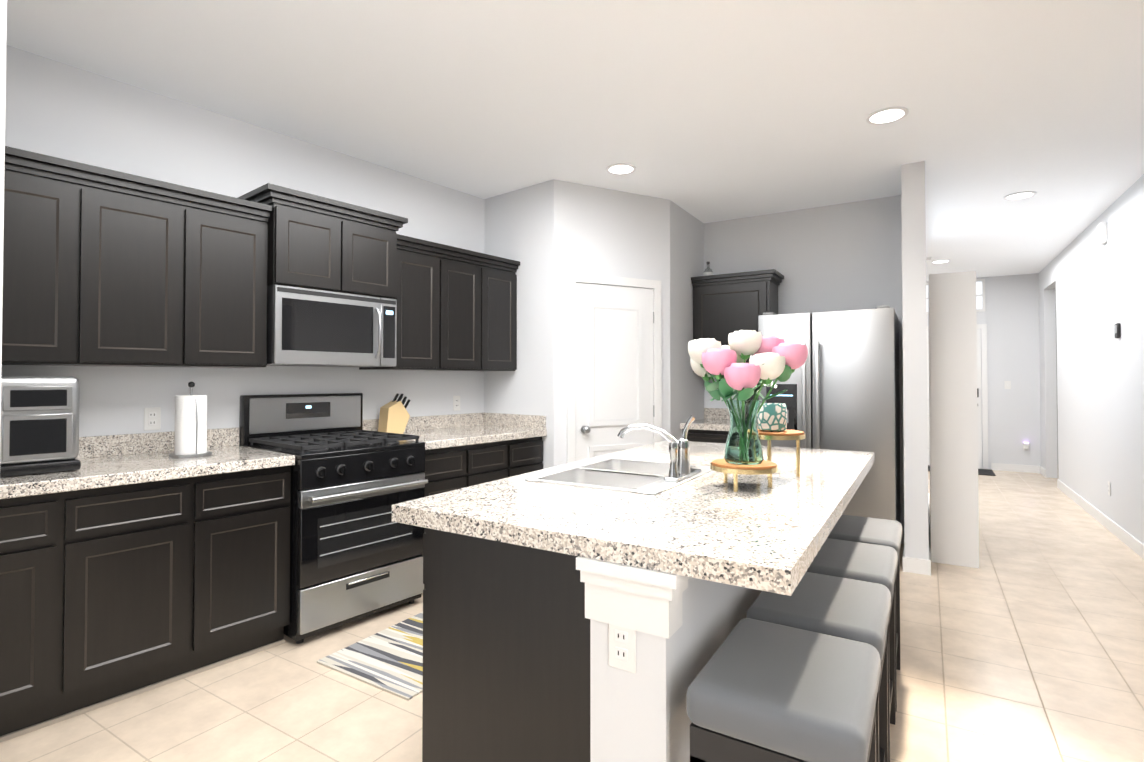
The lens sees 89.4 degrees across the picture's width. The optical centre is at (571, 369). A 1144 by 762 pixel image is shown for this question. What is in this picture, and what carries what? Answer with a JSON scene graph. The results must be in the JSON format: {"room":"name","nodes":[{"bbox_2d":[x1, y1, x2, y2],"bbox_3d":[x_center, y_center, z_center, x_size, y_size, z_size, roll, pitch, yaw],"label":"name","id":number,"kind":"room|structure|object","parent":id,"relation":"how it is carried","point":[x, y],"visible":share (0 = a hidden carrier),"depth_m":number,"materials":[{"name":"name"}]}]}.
{"room":"kitchen","nodes":[
{"label":"kitchen","id":0,"kind":"room"},
{"bbox_2d":[0,0,6,438],"bbox_3d":[-1.608,-0.072,0.578,0.930,2.780,1.294,-1,-1,32],"label":"wall","id":1,"kind":"structure","parent":0,"point":[3,21],"depth_m":0.89,"materials":[{"name":"white paint"}]},
{"bbox_2d":[1,45,484,436],"bbox_3d":[-2.771,-0.046,2.276,0.120,2.780,6.620,-1,-1,39],"label":"wall","id":2,"kind":"structure","parent":0,"point":[54,108],"depth_m":3.15,"materials":[{"name":"white paint"}]},
{"bbox_2d":[2,150,113,365],"bbox_3d":[-2.666,-0.425,1.943,0.669,0.787,1.589,-1,-1,32],"label":"upper cabinet","id":3,"kind":"object","parent":2,"relation":"attached to","point":[104,267],"depth_m":2.39,"materials":[{"name":"grey wood"}]},
{"bbox_2d":[110,178,185,366],"bbox_3d":[-2.183,-0.413,2.730,0.669,0.787,0.376,-1,-1,32],"label":"upper cabinet","id":4,"kind":"object","parent":2,"relation":"attached to","point":[150,221],"depth_m":2.63,"materials":[{"name":"grey wood"}]},
{"bbox_2d":[144,407,160,430],"bbox_3d":[-2.139,0.249,2.948,0.008,0.116,0.072,-1,-1,39],"label":"outlet","id":5,"kind":"object","parent":2,"relation":"attached to","point":[152,418],"visible":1,"depth_m":2.95,"materials":[{"name":"white plastic"}]},
{"bbox_2d":[186,194,269,367],"bbox_3d":[-1.969,-0.407,3.072,0.677,0.787,0.431,-1,-1,32],"label":"upper cabinet","id":6,"kind":"object","parent":2,"relation":"attached to","point":[226,287],"depth_m":2.88,"materials":[{"name":"grey wood"}]},
{"bbox_2d":[238,190,345,289],"bbox_3d":[-1.595,-0.668,3.254,0.522,0.450,0.362,-1,-1,32],"label":"upper cabinet","id":7,"kind":"object","parent":2,"relation":"attached to","point":[306,237],"depth_m":3.12,"materials":[{"name":"grey wood"}]},
{"bbox_2d":[266,278,396,366],"bbox_3d":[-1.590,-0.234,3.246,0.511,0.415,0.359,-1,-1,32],"label":"microwave","id":8,"kind":"object","parent":2,"relation":"attached to","point":[306,322],"depth_m":3.13,"materials":[{"name":"grey metal"}]},
{"bbox_2d":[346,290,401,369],"bbox_3d":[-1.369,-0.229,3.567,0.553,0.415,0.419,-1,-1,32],"label":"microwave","id":9,"kind":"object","parent":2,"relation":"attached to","point":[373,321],"depth_m":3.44,"materials":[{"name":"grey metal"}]},
{"bbox_2d":[346,210,409,293],"bbox_3d":[-1.387,-0.663,3.587,0.530,0.450,0.423,-1,-1,32],"label":"upper cabinet","id":10,"kind":"object","parent":2,"relation":"attached to","point":[371,242],"depth_m":3.45,"materials":[{"name":"grey wood"}]},
{"bbox_2d":[398,238,457,370],"bbox_3d":[-1.111,-0.395,3.866,0.512,0.787,0.429,-1,-1,32],"label":"upper cabinet","id":11,"kind":"object","parent":2,"relation":"attached to","point":[427,274],"depth_m":3.83,"materials":[{"name":"grey wood"}]},
{"bbox_2d":[453,396,459,410],"bbox_3d":[-0.894,0.258,4.486,0.008,0.116,0.072,-1,-1,39],"label":"outlet","id":12,"kind":"object","parent":2,"relation":"attached to","point":[456,403],"visible":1,"depth_m":4.48,"materials":[{"name":"white plastic"}]},
{"bbox_2d":[458,250,485,370],"bbox_3d":[-0.936,-0.391,4.152,0.512,0.787,0.361,-1,-1,32],"label":"upper cabinet","id":13,"kind":"object","parent":2,"relation":"attached to","point":[471,268],"depth_m":4.13,"materials":[{"name":"grey wood"}]},
{"bbox_2d":[484,179,553,468],"bbox_3d":[-0.388,-0.012,4.527,0.750,2.780,0.120,-1,-1,39],"label":"wall","id":14,"kind":"structure","parent":0,"point":[519,225],"depth_m":4.41,"materials":[{"name":"white paint"}]},
{"bbox_2d":[486,258,517,370],"bbox_3d":[-0.729,-0.386,4.481,0.520,0.787,0.416,-1,-1,32],"label":"upper cabinet","id":15,"kind":"object","parent":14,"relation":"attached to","point":[501,279],"depth_m":4.35,"materials":[{"name":"grey wood"}]},
{"bbox_2d":[0,470,1143,761],"bbox_3d":[2.314,1.380,2.964,11.500,0.050,15.500,-1,-1,32],"label":"floor","id":16,"kind":"structure","parent":0,"point":[1024,642],"depth_m":2.48,"materials":[{"name":"tile"}]},
{"bbox_2d":[0,476,199,742],"bbox_3d":[-2.493,0.897,1.943,0.948,0.884,1.934,-1,-1,32],"label":"base cabinet","id":17,"kind":"object","parent":16,"relation":"on","point":[111,595],"depth_m":2.26,"materials":[{"name":"black wood"}]},
{"bbox_2d":[196,466,290,673],"bbox_3d":[-1.870,0.912,2.950,0.956,0.884,0.503,-1,-1,32],"label":"base cabinet","id":18,"kind":"object","parent":16,"relation":"on","point":[244,611],"depth_m":2.68,"materials":[{"name":"black wood"}]},
{"bbox_2d":[239,393,427,643],"bbox_3d":[-1.344,0.752,3.298,0.793,1.216,0.734,-1,-1,39],"label":"range","id":19,"kind":"object","parent":16,"relation":"on","point":[356,552],"visible":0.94,"depth_m":3.09,"materials":[{"name":"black metal"}]},
{"bbox_2d":[317,612,422,700],"bbox_3d":[-0.684,1.349,2.896,0.600,0.008,0.910,-1,-1,32],"label":"rug","id":20,"kind":"object","parent":16,"relation":"on","point":[389,659],"visible":0.36,"depth_m":2.67,"materials":[{"name":"multicoloured fabric"}]},
{"bbox_2d":[422,443,483,594],"bbox_3d":[-1.017,0.924,3.729,0.793,0.884,0.405,-1,-1,32],"label":"base cabinet","id":21,"kind":"object","parent":16,"relation":"on","point":[447,469],"depth_m":3.63,"materials":[{"name":"black wood"}]},
{"bbox_2d":[484,440,515,482],"bbox_3d":[-0.833,0.928,4.030,0.793,0.884,0.356,-1,-1,32],"label":"base cabinet","id":22,"kind":"object","parent":16,"relation":"on","point":[499,457],"depth_m":3.94,"materials":[{"name":"black wood"}]},
{"bbox_2d":[516,437,542,474],"bbox_3d":[-0.620,0.934,4.374,0.796,0.884,0.454,-1,-1,32],"label":"base cabinet","id":23,"kind":"object","parent":16,"relation":"on","point":[529,451],"depth_m":4.17,"materials":[{"name":"black wood"}]},
{"bbox_2d":[0,412,546,498],"bbox_3d":[-1.771,0.392,2.861,0.687,0.149,4.198,-1,-1,39],"label":"countertop","id":24,"kind":"structure","parent":23,"relation":"on","point":[115,460],"depth_m":2.80,"materials":[{"name":"stone"}]},
{"bbox_2d":[0,376,80,477],"bbox_3d":[-2.265,0.216,2.338,0.408,0.385,0.370,-1,-1,39],"label":"air fryer oven","id":25,"kind":"object","parent":24,"relation":"on","point":[39,424],"visible":1,"depth_m":2.25,"materials":[{"name":"silver metal"}]},
{"bbox_2d":[169,381,211,457],"bbox_3d":[-1.854,0.236,2.816,0.176,0.360,0.176,-1,-1,32],"label":"paper towel holder","id":26,"kind":"object","parent":24,"relation":"on","point":[190,425],"visible":1,"depth_m":2.76,"materials":[{"name":"white paper"}]},
{"bbox_2d":[378,393,409,433],"bbox_3d":[-1.194,0.296,3.900,0.100,0.273,0.198,-1,-1,39],"label":"knife block","id":27,"kind":"object","parent":24,"relation":"on","point":[394,415],"visible":1,"depth_m":3.86,"materials":[{"name":"brown wood"}]},
{"bbox_2d":[404,519,808,761],"bbox_3d":[0.427,0.903,2.364,0.805,0.885,2.113,-1,-1,32],"label":"kitchen island","id":28,"kind":"object","parent":16,"relation":"on","point":[593,609],"depth_m":1.48,"materials":[{"name":"grey wood"}]},
{"bbox_2d":[392,443,874,595],"bbox_3d":[0.500,0.449,2.326,1.128,0.078,2.141,-1,-1,32],"label":"island countertop","id":29,"kind":"structure","parent":28,"relation":"on","point":[756,537],"depth_m":1.58,"materials":[{"name":"beige stone"}]},
{"bbox_2d":[524,455,713,494],"bbox_3d":[0.220,0.488,2.273,0.517,0.170,0.670,-1,-1,32],"label":"sink","id":30,"kind":"object","parent":29,"relation":"in","point":[613,473],"depth_m":2.31,"materials":[{"name":"silver metal"}]},
{"bbox_2d":[616,415,703,482],"bbox_3d":[0.328,0.287,2.233,0.300,0.231,0.260,-1,-1,32],"label":"faucet","id":31,"kind":"object","parent":29,"relation":"on","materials":[{"name":"silver metal"}]},
{"bbox_2d":[710,459,777,491],"bbox_3d":[0.591,0.361,1.993,0.224,0.084,0.224,-1,-1,32],"label":"riser","id":32,"kind":"object","parent":29,"relation":"on","point":[769,468],"visible":0.92,"depth_m":1.91,"materials":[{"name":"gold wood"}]},
{"bbox_2d":[688,330,807,464],"bbox_3d":[0.587,0.088,1.999,0.405,0.460,0.326,-1,-1,32],"label":"vase","id":33,"kind":"object","parent":32,"relation":"on","point":[777,358],"visible":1,"depth_m":1.95,"materials":[{"name":"green glass"}]},
{"bbox_2d":[757,429,805,479],"bbox_3d":[0.777,0.321,2.215,0.218,0.172,0.218,-1,-1,32],"label":"tall riser","id":34,"kind":"object","parent":29,"relation":"on","point":[797,435],"visible":0.54,"depth_m":2.14,"materials":[{"name":"gold metal"}]},
{"bbox_2d":[757,403,786,431],"bbox_3d":[0.769,0.181,2.222,0.108,0.105,0.108,-1,-1,32],"label":"ceramic jar","id":35,"kind":"object","parent":34,"relation":"on","point":[771,417],"visible":0.98,"depth_m":2.18,"materials":[{"name":"teal ceramic"}]},
{"bbox_2d":[682,429,728,442],"bbox_3d":[1.376,0.943,5.000,0.670,0.885,0.620,-1,-1,32],"label":"base cabinet","id":36,"kind":"object","parent":16,"relation":"on","point":[709,436],"visible":0.04,"depth_m":4.80,"materials":[{"name":"grey wood"}]},
{"bbox_2d":[680,408,757,430],"bbox_3d":[1.373,0.425,4.993,0.680,0.149,0.648,-1,-1,32],"label":"countertop","id":37,"kind":"structure","parent":36,"relation":"on","point":[717,419],"depth_m":5.06,"materials":[{"name":"stone"}]},
{"bbox_2d":[686,618,880,761],"bbox_3d":[0.494,0.997,1.312,0.345,0.665,0.440,-1,-1,32],"label":"stool","id":38,"kind":"object","parent":16,"relation":"on","point":[760,691],"visible":1,"depth_m":1.20,"materials":[{"name":"grey fabric"}]},
{"bbox_2d":[746,572,890,761],"bbox_3d":[0.745,1.003,1.721,0.345,0.665,0.440,-1,-1,32],"label":"stool","id":39,"kind":"object","parent":16,"relation":"on","point":[852,609],"visible":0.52,"depth_m":1.64,"materials":[{"name":"grey fabric"}]},
{"bbox_2d":[758,305,900,523],"bbox_3d":[1.998,0.470,4.476,0.910,1.815,0.847,-1,-1,32],"label":"fridge","id":40,"kind":"object","parent":16,"relation":"on","point":[840,385],"visible":0.67,"depth_m":4.09,"materials":[{"name":"grey metal"}]},
{"bbox_2d":[806,538,897,761],"bbox_3d":[0.996,1.009,2.130,0.345,0.665,0.440,-1,-1,32],"label":"stool","id":41,"kind":"object","parent":16,"relation":"on","point":[872,563],"visible":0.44,"depth_m":2.06,"materials":[{"name":"grey fabric"}]},
{"bbox_2d":[827,514,901,710],"bbox_3d":[1.247,1.016,2.539,0.345,0.665,0.440,-1,-1,32],"label":"stool","id":42,"kind":"object","parent":16,"relation":"on","point":[877,531],"visible":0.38,"depth_m":2.47,"materials":[{"name":"grey fabric"}]},
{"bbox_2d":[928,271,978,568],"bbox_3d":[2.897,0.347,4.418,0.280,2.060,0.800,-1,-1,32],"label":"bookcase","id":43,"kind":"object","parent":16,"relation":"on","point":[954,509],"visible":1,"depth_m":4.08,"materials":[{"name":"white"}]},
{"bbox_2d":[928,465,995,475],"bbox_3d":[5.435,1.429,8.276,0.970,0.012,0.580,-1,-1,32],"label":"door mat","id":44,"kind":"object","parent":16,"relation":"on","point":[988,472],"visible":0.36,"depth_m":8.00,"materials":[{"name":"grey"}]},
{"bbox_2d":[6,0,1143,281],"bbox_3d":[2.314,-1.450,3.007,11.500,0.050,15.500,-1,-1,32],"label":"ceiling","id":45,"kind":"structure","parent":0,"point":[710,110],"depth_m":2.95,"materials":[{"name":"white paint"}]},
{"bbox_2d":[606,163,635,174],"bbox_3d":[0.344,-1.404,4.048,0.209,0.008,0.209,0,-1,7],"label":"recessed light","id":46,"kind":"object","parent":45,"relation":"in","point":[619,168],"depth_m":4.04,"materials":[{"name":"white"}]},
{"bbox_2d":[866,106,908,124],"bbox_3d":[1.757,-1.417,3.227,0.209,0.008,0.209,0,-1,23],"label":"recessed light","id":47,"kind":"object","parent":45,"relation":"in","point":[887,115],"depth_m":3.22,"materials":[{"name":"white"}]},
{"bbox_2d":[931,260,950,263],"bbox_3d":[4.615,-1.355,7.238,0.209,0.008,0.209,0,-1,25],"label":"recessed light","id":48,"kind":"object","parent":45,"relation":"in","point":[937,261],"depth_m":7.22,"materials":[{"name":"white"}]},
{"bbox_2d":[1004,191,1035,199],"bbox_3d":[3.589,-1.395,4.636,0.209,0.008,0.209,0,-1,25],"label":"recessed light","id":49,"kind":"object","parent":45,"relation":"in","point":[1026,194],"depth_m":4.62,"materials":[{"name":"white"}]},
{"bbox_2d":[554,179,669,465],"bbox_3d":[0.307,-0.011,4.542,1.057,2.780,0.120,0,-1,-27],"label":"wall","id":50,"kind":"structure","parent":0,"point":[604,231],"depth_m":4.46,"materials":[{"name":"white paint"}]},
{"bbox_2d":[566,272,661,463],"bbox_3d":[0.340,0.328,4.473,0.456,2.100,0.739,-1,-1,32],"label":"pantry door","id":51,"kind":"structure","parent":50,"relation":"in","point":[613,363],"depth_m":4.45,"materials":[{"name":"white wood"}]},
{"bbox_2d":[670,200,703,439],"bbox_3d":[1.006,-0.002,5.177,0.120,2.780,0.970,-1,-1,32],"label":"wall","id":52,"kind":"structure","parent":0,"point":[686,265],"depth_m":4.99,"materials":[{"name":"white paint"}]},
{"bbox_2d":[704,195,903,543],"bbox_3d":[2.043,-0.004,5.040,1.790,2.780,0.120,-1,-1,32],"label":"wall","id":53,"kind":"structure","parent":0,"point":[842,257],"depth_m":4.91,"materials":[{"name":"white paint"}]},
{"bbox_2d":[691,269,783,371],"bbox_3d":[1.463,-0.404,5.112,0.722,0.843,0.372,-1,-1,32],"label":"upper cabinet","id":54,"kind":"object","parent":53,"relation":"attached to","point":[724,305],"visible":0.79,"depth_m":5.00,"materials":[{"name":"grey wood"}]},
{"bbox_2d":[703,262,712,275],"bbox_3d":[1.247,-0.906,5.296,0.085,0.165,0.085,-1,-1,32],"label":"bottle","id":55,"kind":"object","parent":54,"relation":"on","point":[708,271],"visible":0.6,"depth_m":5.27,"materials":[{"name":"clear glass"}]},
{"bbox_2d":[901,161,928,559],"bbox_3d":[3.015,-0.004,5.048,0.140,2.780,2.650,-1,-1,32],"label":"wall","id":56,"kind":"structure","parent":0,"point":[916,531],"depth_m":3.92,"materials":[{"name":"white paint"}]},
{"bbox_2d":[903,546,907,571],"bbox_3d":[2.451,1.324,4.253,0.012,0.100,0.762,-1,-1,32],"label":"baseboard","id":57,"kind":"structure","parent":56,"relation":"attached to","point":[905,559],"depth_m":3.92,"materials":[{"name":"white wood"}]},
{"bbox_2d":[927,493,930,575],"bbox_3d":[3.077,1.336,4.983,0.012,0.100,2.662,-1,-1,32],"label":"baseboard","id":58,"kind":"structure","parent":56,"relation":"attached to","point":[928,561],"depth_m":4.14,"materials":[{"name":"white wood"}]},
{"bbox_2d":[926,273,1040,468],"bbox_3d":[4.719,0.060,9.205,4.500,2.780,0.120,-1,-1,32],"label":"wall","id":59,"kind":"structure","parent":0,"point":[1009,316],"depth_m":8.20,"materials":[{"name":"white paint"}]},
{"bbox_2d":[926,279,984,313],"bbox_3d":[5.541,-1.079,8.636,1.025,0.470,0.019,-1,-1,32],"label":"transom window","id":60,"kind":"structure","parent":59,"relation":"in","point":[980,295],"depth_m":8.40,"materials":[{"name":"white glass"}]},
{"bbox_2d":[927,324,987,468],"bbox_3d":[5.524,0.390,8.585,1.055,2.100,0.085,-1,-1,32],"label":"front door","id":61,"kind":"structure","parent":59,"relation":"in","point":[983,411],"depth_m":8.37,"materials":[{"name":"white wood"}]},
{"bbox_2d":[1004,381,1010,388],"bbox_3d":[6.194,0.215,8.221,0.072,0.116,0.011,-1,-1,32],"label":"light switch","id":62,"kind":"object","parent":59,"relation":"attached to","point":[1007,384],"visible":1,"depth_m":8.22,"materials":[{"name":"white plastic"}]},
{"bbox_2d":[991,463,1038,472],"bbox_3d":[6.262,1.384,8.162,0.560,0.100,0.012,-1,-1,32],"label":"baseboard","id":63,"kind":"structure","parent":59,"relation":"attached to","point":[994,466],"depth_m":8.16,"materials":[{"name":"white wood"}]},
{"bbox_2d":[1023,442,1028,450],"bbox_3d":[6.354,1.073,8.088,0.072,0.116,0.049,-1,-1,32],"label":"electrical outlet","id":64,"kind":"object","parent":59,"relation":"attached to","point":[1025,446],"visible":1,"depth_m":8.08,"materials":[{"name":"white plastic"}]},
{"bbox_2d":[1039,174,1143,543],"bbox_3d":[4.744,-0.003,5.056,0.120,2.780,7.170,-1,-1,32],"label":"wall","id":65,"kind":"structure","parent":0,"point":[1094,391],"depth_m":5.14,"materials":[{"name":"white paint"}]},
{"bbox_2d":[1039,466,1045,476],"bbox_3d":[6.386,1.379,7.841,0.012,0.100,0.370,-1,-1,32],"label":"baseboard","id":66,"kind":"structure","parent":65,"relation":"attached to","point":[1042,471],"depth_m":7.84,"materials":[{"name":"white wood"}]},
{"bbox_2d":[1057,479,1143,558],"bbox_3d":[4.330,1.328,4.486,0.012,0.100,5.800,-1,-1,32],"label":"baseboard","id":67,"kind":"structure","parent":65,"relation":"attached to","point":[1138,547],"depth_m":5.08,"materials":[{"name":"white wood"}]},
{"bbox_2d":[1097,222,1106,245],"bbox_3d":[4.645,-1.194,5.071,0.044,0.180,0.150,-1,-1,32],"label":"door chime","id":68,"kind":"object","parent":65,"relation":"attached to","point":[1101,233],"visible":0.98,"depth_m":5.02,"materials":[{"name":"white plastic"}]},
{"bbox_2d":[1108,481,1110,495],"bbox_3d":[4.645,1.026,5.002,0.008,0.116,0.072,-1,-1,32],"label":"outlet","id":69,"kind":"object","parent":65,"relation":"attached to","point":[1109,488],"visible":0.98,"depth_m":4.99,"materials":[{"name":"white plastic"}]},
{"bbox_2d":[1114,323,1120,337],"bbox_3d":[4.450,-0.319,4.719,0.023,0.120,0.090,-1,-1,32],"label":"thermostat","id":70,"kind":"object","parent":65,"relation":"attached to","point":[1117,329],"visible":1,"depth_m":4.69,"materials":[{"name":"black plastic"}]}
]}

